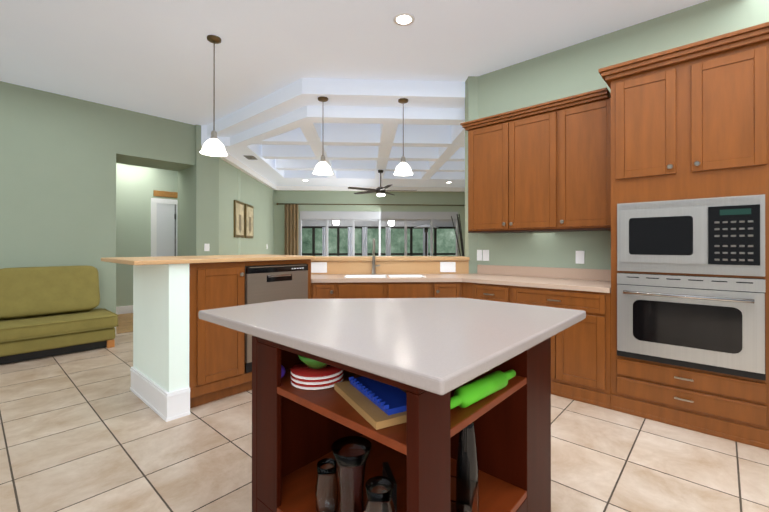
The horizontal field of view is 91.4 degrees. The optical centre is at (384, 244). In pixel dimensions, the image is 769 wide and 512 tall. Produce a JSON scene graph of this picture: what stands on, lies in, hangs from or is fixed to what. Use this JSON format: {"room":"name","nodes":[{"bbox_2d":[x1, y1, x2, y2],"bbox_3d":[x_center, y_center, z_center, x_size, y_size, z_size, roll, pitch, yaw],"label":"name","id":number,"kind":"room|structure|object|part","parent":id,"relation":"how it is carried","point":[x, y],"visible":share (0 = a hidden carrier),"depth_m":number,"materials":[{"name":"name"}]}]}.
{"room":"kitchen","nodes":[
{"label":"kitchen","id":0,"kind":"room"},
{"bbox_2d":[0,81,194,313],"bbox_3d":[-6.417,-0.326,2.612,0.720,3.100,9.480,0,0,42],"label":"wall","id":1,"kind":"structure","parent":0,"point":[61,156],"depth_m":4.76,"materials":[{"name":"green paint"}]},
{"bbox_2d":[116,313,132,333],"bbox_3d":[-4.017,1.229,6.011,1.700,0.004,3.150,0,0,42],"label":"floor","id":2,"kind":"structure","parent":0,"point":[125,322],"depth_m":5.80,"materials":[{"name":"brown wood"}]},
{"bbox_2d":[116,163,177,306],"bbox_3d":[-4.705,-0.317,6.633,0.150,3.100,3.450,0,0,42],"label":"wall","id":3,"kind":"structure","parent":0,"point":[136,186],"depth_m":6.73,"materials":[{"name":"green paint"}]},
{"bbox_2d":[116,305,132,313],"bbox_3d":[-4.994,1.162,6.184,0.016,0.140,2.100,0,0,42],"label":"baseboard","id":4,"kind":"structure","parent":3,"relation":"attached to","point":[121,309],"depth_m":6.62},
{"bbox_2d":[151,198,177,256],"bbox_3d":[-3.968,0.189,7.321,0.023,2.090,1.040,0,0,42],"label":"hall door","id":5,"kind":"structure","parent":3,"relation":"in","point":[164,227],"depth_m":7.11,"materials":[{"name":"white wood"}]},
{"bbox_2d":[153,190,177,197],"bbox_3d":[-4.143,-0.946,7.118,0.017,0.110,0.420,0,0,42],"label":"sign","id":6,"kind":"object","parent":3,"relation":"attached to","point":[165,194],"visible":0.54,"depth_m":7.10,"materials":[{"name":"brown wood"}]},
{"bbox_2d":[133,264,188,391],"bbox_3d":[-0.585,0.684,3.742,1.676,1.084,2.902,0,0,42],"label":"wall","id":7,"kind":"structure","parent":0,"point":[161,325],"depth_m":2.71,"materials":[{"name":"white paint"}]},
{"bbox_2d":[130,367,173,421],"bbox_3d":[-1.811,1.130,2.883,0.864,0.190,0.034,0,0,42],"label":"baseboard","id":8,"kind":"structure","parent":7,"relation":"attached to","point":[163,404],"depth_m":2.78,"materials":[{"name":"white wood"}]},
{"bbox_2d":[101,254,469,264],"bbox_3d":[-0.739,0.146,3.826,2.088,0.070,3.259,0,0,42],"label":"bar","id":9,"kind":"object","parent":7,"relation":"on","point":[158,260],"visible":0.98,"depth_m":3.31,"materials":[{"name":"beige wood"}]},
{"bbox_2d":[178,124,218,255],"bbox_3d":[-3.109,-0.318,6.247,0.780,3.100,0.350,0,0,42],"label":"wall","id":10,"kind":"structure","parent":0,"point":[198,205],"depth_m":6.01,"materials":[{"name":"green paint"}]},
{"bbox_2d":[204,244,209,250],"bbox_3d":[-2.825,0.051,5.971,0.006,0.120,0.080,0,0,42],"label":"switch plate","id":11,"kind":"object","parent":10,"relation":"attached to","point":[206,247],"depth_m":5.97,"materials":[{"name":"white plastic"}]},
{"bbox_2d":[238,169,240,254],"bbox_3d":[-3.174,-0.315,7.476,0.960,3.100,0.150,0,0,42],"label":"wall","id":12,"kind":"structure","parent":0,"point":[239,170],"depth_m":7.20,"materials":[{"name":"green paint"}]},
{"bbox_2d":[219,158,273,254],"bbox_3d":[-2.918,-0.314,8.044,0.150,3.100,3.900,0,0,-3],"label":"wall","id":13,"kind":"structure","parent":0,"point":[258,196],"depth_m":7.62,"materials":[{"name":"green paint"}]},
{"bbox_2d":[234,200,244,237],"bbox_3d":[-2.779,-0.471,7.181,0.035,0.690,0.520,0,0,-3],"label":"picture","id":14,"kind":"object","parent":13,"relation":"attached to","point":[243,220],"depth_m":7.14,"materials":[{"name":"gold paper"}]},
{"bbox_2d":[245,204,252,237],"bbox_3d":[-2.812,-0.470,7.800,0.035,0.690,0.520,0,0,-3],"label":"picture","id":15,"kind":"object","parent":13,"relation":"attached to","point":[248,208],"depth_m":7.71,"materials":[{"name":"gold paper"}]},
{"bbox_2d":[201,78,464,186],"bbox_3d":[-0.050,-1.706,7.213,5.810,0.320,5.870,0,0,-3],"label":"beams","id":16,"kind":"structure","parent":0,"point":[350,130],"depth_m":5.70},
{"bbox_2d":[243,155,257,159],"bbox_3d":[-2.385,-1.543,6.693,0.170,0.007,0.300,0,0,-3],"label":"air vent grille","id":17,"kind":"object","parent":16,"relation":"attached to","point":[249,157],"visible":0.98,"depth_m":6.67,"materials":[{"name":"grey metal"}]},
{"bbox_2d":[313,96,332,174],"bbox_3d":[-0.714,-1.257,4.358,0.232,0.869,0.232,0,0,42],"label":"pendant light","id":18,"kind":"object","parent":16,"relation":"hanging from","point":[322,167],"visible":1,"depth_m":4.32,"materials":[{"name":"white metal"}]},
{"bbox_3d":[-0.714,-0.887,4.357,0.232,0.130,0.232,0,0,42],"label":"lamp shade","id":19,"kind":"part","parent":18,"relation":"part of","materials":[{"name":"white glass"}]},
{"bbox_3d":[-0.714,-1.357,4.358,0.124,0.669,0.124,0,0,42],"label":"canopy rod","id":20,"kind":"part","parent":18,"relation":"part of","materials":[{"name":"brown metal"}]},
{"bbox_2d":[348,170,415,195],"bbox_3d":[-0.128,-1.272,7.880,1.401,0.544,1.445,0,0,42],"label":"ceiling fan","id":21,"kind":"object","parent":16,"relation":"hanging from","point":[380,191],"visible":1,"depth_m":7.77,"materials":[{"name":"metal"}]},
{"bbox_2d":[393,98,412,175],"bbox_3d":[0.220,-1.257,4.408,0.232,0.869,0.232,0,0,42],"label":"pendant light","id":22,"kind":"object","parent":16,"relation":"hanging from","point":[403,168],"visible":1,"depth_m":4.38,"materials":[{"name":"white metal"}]},
{"bbox_3d":[0.220,-0.887,4.407,0.232,0.130,0.232,0,0,42],"label":"lamp shade","id":23,"kind":"part","parent":22,"relation":"part of","materials":[{"name":"white glass"}]},
{"bbox_3d":[0.220,-1.357,4.408,0.124,0.669,0.124,0,0,42],"label":"canopy rod","id":24,"kind":"part","parent":22,"relation":"part of","materials":[{"name":"brown metal"}]},
{"bbox_2d":[0,0,707,124],"bbox_3d":[-0.941,-1.931,5.102,18.500,0.120,20.500,0,0,42],"label":"ceiling","id":25,"kind":"structure","parent":0,"point":[153,57],"depth_m":3.49,"materials":[{"name":"white paint"}]},
{"bbox_2d":[200,35,227,156],"bbox_3d":[-1.552,-1.349,3.418,0.232,1.049,0.232,0,0,42],"label":"pendant light","id":26,"kind":"object","parent":25,"relation":"hanging from","point":[213,145],"visible":0.98,"depth_m":3.40,"materials":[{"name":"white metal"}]},
{"bbox_2d":[210,131,217,138],"bbox_3d":[-1.552,-0.989,3.417,0.064,0.080,0.064,0,0,42],"label":"socket","id":27,"kind":"object","parent":26,"relation":"attached to","point":[213,133],"depth_m":3.40,"materials":[{"name":"silver metal"}]},
{"bbox_3d":[-1.552,-0.889,3.417,0.232,0.130,0.232,0,0,42],"label":"lamp shade","id":28,"kind":"part","parent":26,"relation":"part of","materials":[{"name":"white glass"}]},
{"bbox_3d":[-1.552,-1.449,3.418,0.124,0.849,0.124,0,0,42],"label":"canopy rod","id":29,"kind":"part","parent":26,"relation":"part of","materials":[{"name":"brown metal"}]},
{"bbox_2d":[388,221,394,225],"bbox_3d":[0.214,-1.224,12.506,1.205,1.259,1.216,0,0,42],"label":"light fixture","id":30,"kind":"object","parent":25,"relation":"hanging from","point":[391,223],"visible":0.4,"depth_m":12.39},
{"bbox_2d":[393,13,414,25],"bbox_3d":[0.162,-1.871,3.128,0.180,0.005,0.180,0,0,42],"label":"recessed light","id":31,"kind":"object","parent":25,"relation":"in","point":[403,19],"visible":1,"depth_m":3.13,"materials":[{"name":"white glass"}]},
{"bbox_2d":[274,190,464,255],"bbox_3d":[-0.130,-0.310,10.220,5.950,3.100,0.150,0,0,-3],"label":"wall","id":32,"kind":"structure","parent":0,"point":[351,197],"depth_m":10.12,"materials":[{"name":"green paint"}]},
{"bbox_2d":[219,152,464,191],"bbox_3d":[-1.010,-1.487,9.117,4.059,0.110,6.710,0,0,42],"label":"crown molding","id":33,"kind":"structure","parent":32,"relation":"attached to","point":[234,162],"depth_m":9.97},
{"bbox_2d":[276,203,464,205],"bbox_3d":[-0.121,-1.060,10.027,3.875,0.056,3.875,0,0,42],"label":"curtain rod","id":34,"kind":"object","parent":32,"relation":"attached to","point":[370,204],"visible":0.88,"depth_m":10.00,"materials":[{"name":"brown metal"}]},
{"bbox_2d":[285,204,297,254],"bbox_3d":[-2.450,0.082,9.883,0.360,2.255,0.089,0,0,-1],"label":"curtain","id":35,"kind":"object","parent":34,"relation":"hanging from","point":[291,229],"visible":0.65,"depth_m":9.88,"materials":[{"name":"beige fabric"}]},
{"bbox_2d":[299,211,458,255],"bbox_3d":[-0.130,0.180,10.214,4.326,2.120,0.180,0,0,-3],"label":"window","id":36,"kind":"structure","parent":32,"relation":"in","point":[354,216],"depth_m":10.14,"materials":[{"name":"white wood"}]},
{"bbox_2d":[0,332,768,511],"bbox_3d":[-0.941,1.279,5.095,18.500,0.100,20.500,0,0,42],"label":"floor","id":37,"kind":"structure","parent":0,"point":[86,431],"depth_m":2.17,"materials":[{"name":"beige tile"}]},
{"bbox_2d":[0,266,118,363],"bbox_3d":[-3.831,0.746,4.316,0.785,0.964,1.135,0,0,42],"label":"sofa","id":38,"kind":"object","parent":37,"relation":"on","point":[48,311],"visible":1,"depth_m":4.25,"materials":[{"name":"green fabric"}]},
{"bbox_2d":[0,266,99,318],"bbox_3d":[-3.987,0.553,4.446,0.349,0.597,0.960,0,0,42],"label":"sofa backrest","id":39,"kind":"object","parent":38,"relation":"on","point":[51,291],"depth_m":4.37,"materials":[{"name":"green fabric"}]},
{"bbox_3d":[-3.816,0.915,4.298,0.730,0.155,1.130,0,0,42],"label":"seat","id":40,"kind":"part","parent":38,"relation":"part of","materials":[{"name":"green fabric"}]},
{"bbox_2d":[189,262,236,407],"bbox_3d":[-1.496,0.683,3.073,0.620,1.084,0.412,0,0,42],"label":"base cabinet","id":41,"kind":"object","parent":37,"relation":"on","point":[212,346],"depth_m":2.84,"materials":[{"name":"brown wood"}]},
{"bbox_2d":[237,259,312,393],"bbox_3d":[-1.131,0.684,3.470,0.632,1.084,0.776,0,0,42],"label":"base cabinet","id":42,"kind":"object","parent":37,"relation":"on","point":[244,380],"depth_m":3.04,"materials":[{"name":"brown wood"}]},
{"bbox_2d":[245,264,307,372],"bbox_3d":[-1.118,0.615,3.440,0.581,0.862,0.596,0,0,42],"label":"dishwasher","id":43,"kind":"object","parent":42,"relation":"in","point":[267,283],"visible":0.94,"depth_m":3.20,"materials":[{"name":"silver metal"}]},
{"bbox_3d":[-0.905,0.272,3.249,0.008,0.017,0.230,0,0,42],"label":"handle","id":44,"kind":"part","parent":43,"relation":"part of","materials":[{"name":"silver metal"}]},
{"bbox_2d":[311,261,610,292],"bbox_3d":[0.416,0.273,3.645,3.022,0.180,1.640,0,0,42],"label":"countertop","id":45,"kind":"structure","parent":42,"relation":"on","point":[589,280],"depth_m":3.69,"materials":[{"name":"beige stone"}]},
{"bbox_2d":[311,262,326,272],"bbox_3d":[-0.709,0.253,4.065,0.161,0.109,0.008,0,0,-3],"label":"outlet","id":46,"kind":"object","parent":45,"relation":"attached to","point":[318,267],"depth_m":4.06,"materials":[{"name":"white plastic"}]},
{"bbox_2d":[371,238,379,273],"bbox_3d":[-0.104,0.133,3.986,0.177,0.387,0.204,0,0,42],"label":"faucet","id":47,"kind":"object","parent":45,"relation":"on","point":[373,265],"visible":1,"depth_m":4.04,"materials":[{"name":"silver metal"}]},
{"bbox_3d":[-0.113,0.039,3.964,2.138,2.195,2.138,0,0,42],"label":"spout","id":48,"kind":"part","parent":47,"relation":"part of","materials":[{"name":"silver metal"}]},
{"bbox_2d":[440,262,455,271],"bbox_3d":[0.700,0.252,4.140,0.167,0.100,0.008,0,0,-3],"label":"outlet","id":49,"kind":"object","parent":45,"relation":"attached to","point":[444,266],"depth_m":4.14,"materials":[{"name":"white plastic"}]},
{"bbox_2d":[302,221,455,255],"bbox_3d":[-0.169,-0.303,13.298,10.000,3.100,0.140,0,0,-3],"label":"bars","id":50,"kind":"object","parent":37,"relation":"on","point":[313,225],"visible":0.23,"depth_m":13.24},
{"bbox_2d":[322,227,325,255],"bbox_3d":[-2.057,0.276,13.028,0.201,1.740,0.069,0,0,0],"label":"curtain","id":51,"kind":"object","parent":50,"relation":"hanging from","point":[323,228],"depth_m":13.02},
{"bbox_3d":[-2.058,0.276,13.033,0.166,1.740,0.150,0,0,42],"label":"panel","id":52,"kind":"part","parent":51,"relation":"part of","materials":[{"name":"white fabric"}]},
{"bbox_2d":[348,227,351,255],"bbox_3d":[-1.188,0.276,13.075,0.181,1.740,0.069,0,0,0],"label":"curtain","id":53,"kind":"object","parent":50,"relation":"hanging from","point":[349,228],"depth_m":13.08,"materials":[{"name":"white fabric"}]},
{"bbox_3d":[-1.190,0.277,13.079,0.154,1.740,0.136,0,0,42],"label":"panel","id":54,"kind":"part","parent":53,"relation":"part of","materials":[{"name":"white fabric"}]},
{"bbox_2d":[362,227,366,255],"bbox_3d":[-0.689,0.277,13.102,0.181,1.740,0.069,0,0,0],"label":"curtain","id":55,"kind":"object","parent":50,"relation":"hanging from","point":[364,241],"depth_m":13.10,"materials":[{"name":"white fabric"}]},
{"bbox_3d":[-0.690,0.277,13.106,0.154,1.740,0.136,0,0,42],"label":"panel","id":56,"kind":"part","parent":55,"relation":"part of","materials":[{"name":"white fabric"}]},
{"bbox_2d":[386,227,390,255],"bbox_3d":[0.130,0.277,13.145,0.181,1.740,0.069,0,0,0],"label":"curtain","id":57,"kind":"object","parent":50,"relation":"hanging from","point":[388,229],"depth_m":13.14,"materials":[{"name":"white fabric"}]},
{"bbox_3d":[0.129,0.277,13.149,0.154,1.740,0.136,0,0,42],"label":"panel","id":58,"kind":"part","parent":57,"relation":"part of","materials":[{"name":"white fabric"}]},
{"bbox_2d":[423,228,427,255],"bbox_3d":[1.448,0.277,13.216,0.181,1.740,0.069,0,0,0],"label":"curtain","id":59,"kind":"object","parent":50,"relation":"hanging from","point":[423,228],"depth_m":13.21,"materials":[{"name":"grey fabric"}]},
{"bbox_3d":[1.447,0.277,13.219,0.154,1.740,0.136,0,0,42],"label":"panel","id":60,"kind":"part","parent":59,"relation":"part of","materials":[{"name":"grey fabric"}]},
{"bbox_2d":[313,282,460,298],"bbox_3d":[0.017,0.795,3.602,1.079,0.862,1.078,0,0,42],"label":"base cabinet","id":61,"kind":"object","parent":37,"relation":"on","point":[364,289],"depth_m":3.58,"materials":[{"name":"brown wood"}]},
{"bbox_2d":[252,338,550,511],"bbox_3d":[0.108,0.789,1.611,0.840,0.866,1.000,0,0,42],"label":"kitchen island","id":62,"kind":"object","parent":37,"relation":"on","point":[294,429],"depth_m":1.50,"materials":[{"name":"brown wood"}]},
{"bbox_2d":[281,365,285,377],"bbox_3d":[-0.423,0.504,1.492,0.095,0.050,0.062,0,0,42],"label":"sponge","id":63,"kind":"object","parent":62,"relation":"in","point":[283,371],"visible":0.17,"depth_m":1.47,"materials":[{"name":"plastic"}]},
{"bbox_2d":[291,355,343,389],"bbox_3d":[-0.258,0.465,1.444,0.200,0.130,0.200,0,0,42],"label":"plates","id":64,"kind":"object","parent":62,"relation":"in","point":[308,373],"visible":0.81,"depth_m":1.38,"materials":[{"name":"red ceramic"}]},
{"bbox_2d":[315,458,338,511],"bbox_3d":[-0.207,0.885,1.350,0.084,0.190,0.084,0,0,42],"label":"vase","id":65,"kind":"object","parent":62,"relation":"in","point":[326,492],"visible":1,"depth_m":1.32,"materials":[{"name":"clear glass"}]},
{"bbox_2d":[331,436,371,511],"bbox_3d":[-0.110,0.830,1.263,0.136,0.300,0.136,0,0,42],"label":"vase","id":66,"kind":"object","parent":62,"relation":"in","point":[351,454],"visible":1,"depth_m":1.23,"materials":[{"name":"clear glass"}]},
{"bbox_2d":[334,376,406,429],"bbox_3d":[-0.015,0.504,1.266,0.200,0.052,0.340,0,0,-28],"label":"cutting board","id":67,"kind":"object","parent":62,"relation":"in","point":[376,405],"visible":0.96,"depth_m":1.20,"materials":[{"name":"wood"}]},
{"bbox_2d":[364,476,394,511],"bbox_3d":[-0.015,0.854,1.137,0.116,0.250,0.116,0,0,42],"label":"vase","id":68,"kind":"object","parent":62,"relation":"in","point":[379,490],"visible":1,"depth_m":1.12,"materials":[{"name":"clear glass"}]},
{"bbox_2d":[383,462,396,511],"bbox_3d":[0.018,0.895,1.330,0.022,0.170,0.130,0,0,-13],"label":"book","id":69,"kind":"object","parent":62,"relation":"in","point":[387,472],"visible":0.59,"depth_m":1.30,"materials":[{"name":"black"}]},
{"bbox_2d":[198,298,585,397],"bbox_3d":[0.036,0.334,1.778,1.370,0.040,1.230,0,0,42],"label":"island countertop","id":70,"kind":"structure","parent":62,"relation":"on","point":[436,346],"depth_m":1.38,"materials":[{"name":"white stone"}]},
{"bbox_2d":[451,476,477,511],"bbox_3d":[0.234,0.895,1.242,0.130,0.170,0.130,0,0,22],"label":"glass vase","id":71,"kind":"object","parent":62,"relation":"in","point":[464,495],"visible":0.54,"depth_m":1.28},
{"bbox_2d":[456,422,478,511],"bbox_3d":[0.305,0.805,1.381,0.083,0.350,0.084,0,0,42],"label":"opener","id":72,"kind":"object","parent":62,"relation":"in","point":[467,463],"visible":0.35,"depth_m":1.35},
{"bbox_2d":[450,369,515,408],"bbox_3d":[0.337,0.498,1.298,0.440,0.062,0.061,0,0,-44],"label":"rolling pin","id":73,"kind":"object","parent":62,"relation":"in","point":[469,394],"visible":0.79,"depth_m":1.25,"materials":[{"name":"plastic"}]},
{"bbox_2d":[414,225,437,255],"bbox_3d":[1.346,0.302,12.125,0.800,1.875,0.800,0,0,42],"label":"patio heater","id":74,"kind":"object","parent":37,"relation":"on","point":[425,227],"visible":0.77,"depth_m":12.10,"materials":[{"name":"grey metal"}]},
{"bbox_2d":[461,282,512,302],"bbox_3d":[1.102,0.795,3.684,0.533,0.862,0.660,0,0,42],"label":"base cabinet","id":75,"kind":"object","parent":37,"relation":"on","point":[492,292],"depth_m":3.43,"materials":[{"name":"brown wood"}]},
{"bbox_2d":[513,286,610,408],"bbox_3d":[1.595,0.794,3.264,0.762,0.862,0.626,0,0,42],"label":"base cabinet","id":76,"kind":"object","parent":37,"relation":"on","point":[580,361],"depth_m":2.91,"materials":[{"name":"brown wood"}]},
{"bbox_2d":[598,22,768,449],"bbox_3d":[2.167,-0.038,2.693,0.982,2.525,0.714,0,0,42],"label":"tall cabinet","id":77,"kind":"object","parent":37,"relation":"on","point":[690,236],"visible":1,"depth_m":2.45,"materials":[{"name":"brown wood"}]},
{"bbox_2d":[617,194,765,380],"bbox_3d":[1.964,0.256,2.467,0.762,1.105,0.108,0,0,42],"label":"wall oven","id":78,"kind":"object","parent":77,"relation":"in","point":[691,270],"depth_m":2.44,"materials":[{"name":"silver metal"}]},
{"bbox_2d":[465,76,477,273],"bbox_3d":[2.047,-0.322,4.318,2.230,3.100,0.150,0,0,-3],"label":"wall","id":79,"kind":"structure","parent":0,"point":[471,114],"depth_m":4.19,"materials":[{"name":"green paint"}]},
{"bbox_2d":[478,0,768,269],"bbox_3d":[3.386,-0.327,2.184,6.167,3.100,0.150,0,0,42],"label":"wall","id":80,"kind":"structure","parent":0,"point":[572,70],"depth_m":3.50,"materials":[{"name":"green paint"}]},
{"bbox_2d":[477,250,488,260],"bbox_3d":[1.081,0.122,4.146,0.160,0.120,0.008,0,0,42],"label":"outlet","id":81,"kind":"object","parent":80,"relation":"attached to","point":[479,252],"depth_m":4.13,"materials":[{"name":"white plastic"}]},
{"bbox_2d":[464,108,547,231],"bbox_3d":[1.327,-0.671,3.697,0.957,1.074,0.348,0,0,42],"label":"upper cabinet","id":82,"kind":"object","parent":80,"relation":"attached to","point":[544,167],"depth_m":3.58,"materials":[{"name":"brown wood"}]},
{"bbox_2d":[548,92,610,231],"bbox_3d":[1.778,-0.672,3.292,0.524,1.074,0.348,0,0,42],"label":"upper cabinet","id":83,"kind":"object","parent":80,"relation":"attached to","point":[579,131],"depth_m":3.17,"materials":[{"name":"brown wood"}]},
{"bbox_2d":[576,251,584,263],"bbox_3d":[1.816,0.121,3.486,0.075,0.120,0.008,0,0,42],"label":"outlet","id":84,"kind":"object","parent":80,"relation":"attached to","point":[580,257],"depth_m":3.48,"materials":[{"name":"white plastic"}]},
{"bbox_3d":[0.396,1.233,7.634,8.125,0.004,7.029,0,0,42],"label":"floor","id":85,"kind":"structure","parent":0,"visible":0},
{"bbox_2d":[451,214,463,255],"bbox_3d":[1.094,0.370,5.026,0.309,1.708,0.375,0,0,42],"label":"branches","id":86,"kind":"object","parent":85,"relation":"on","point":[460,233],"visible":0.25,"depth_m":5.00,"materials":[{"name":"plant"}]},
{"label":"outside","id":87,"kind":"structure","parent":0,"visible":0},
{"bbox_2d":[302,228,455,255],"bbox_3d":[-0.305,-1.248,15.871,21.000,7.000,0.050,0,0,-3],"label":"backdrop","id":88,"kind":"structure","parent":87,"point":[446,240],"depth_m":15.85,"materials":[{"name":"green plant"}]}
]}

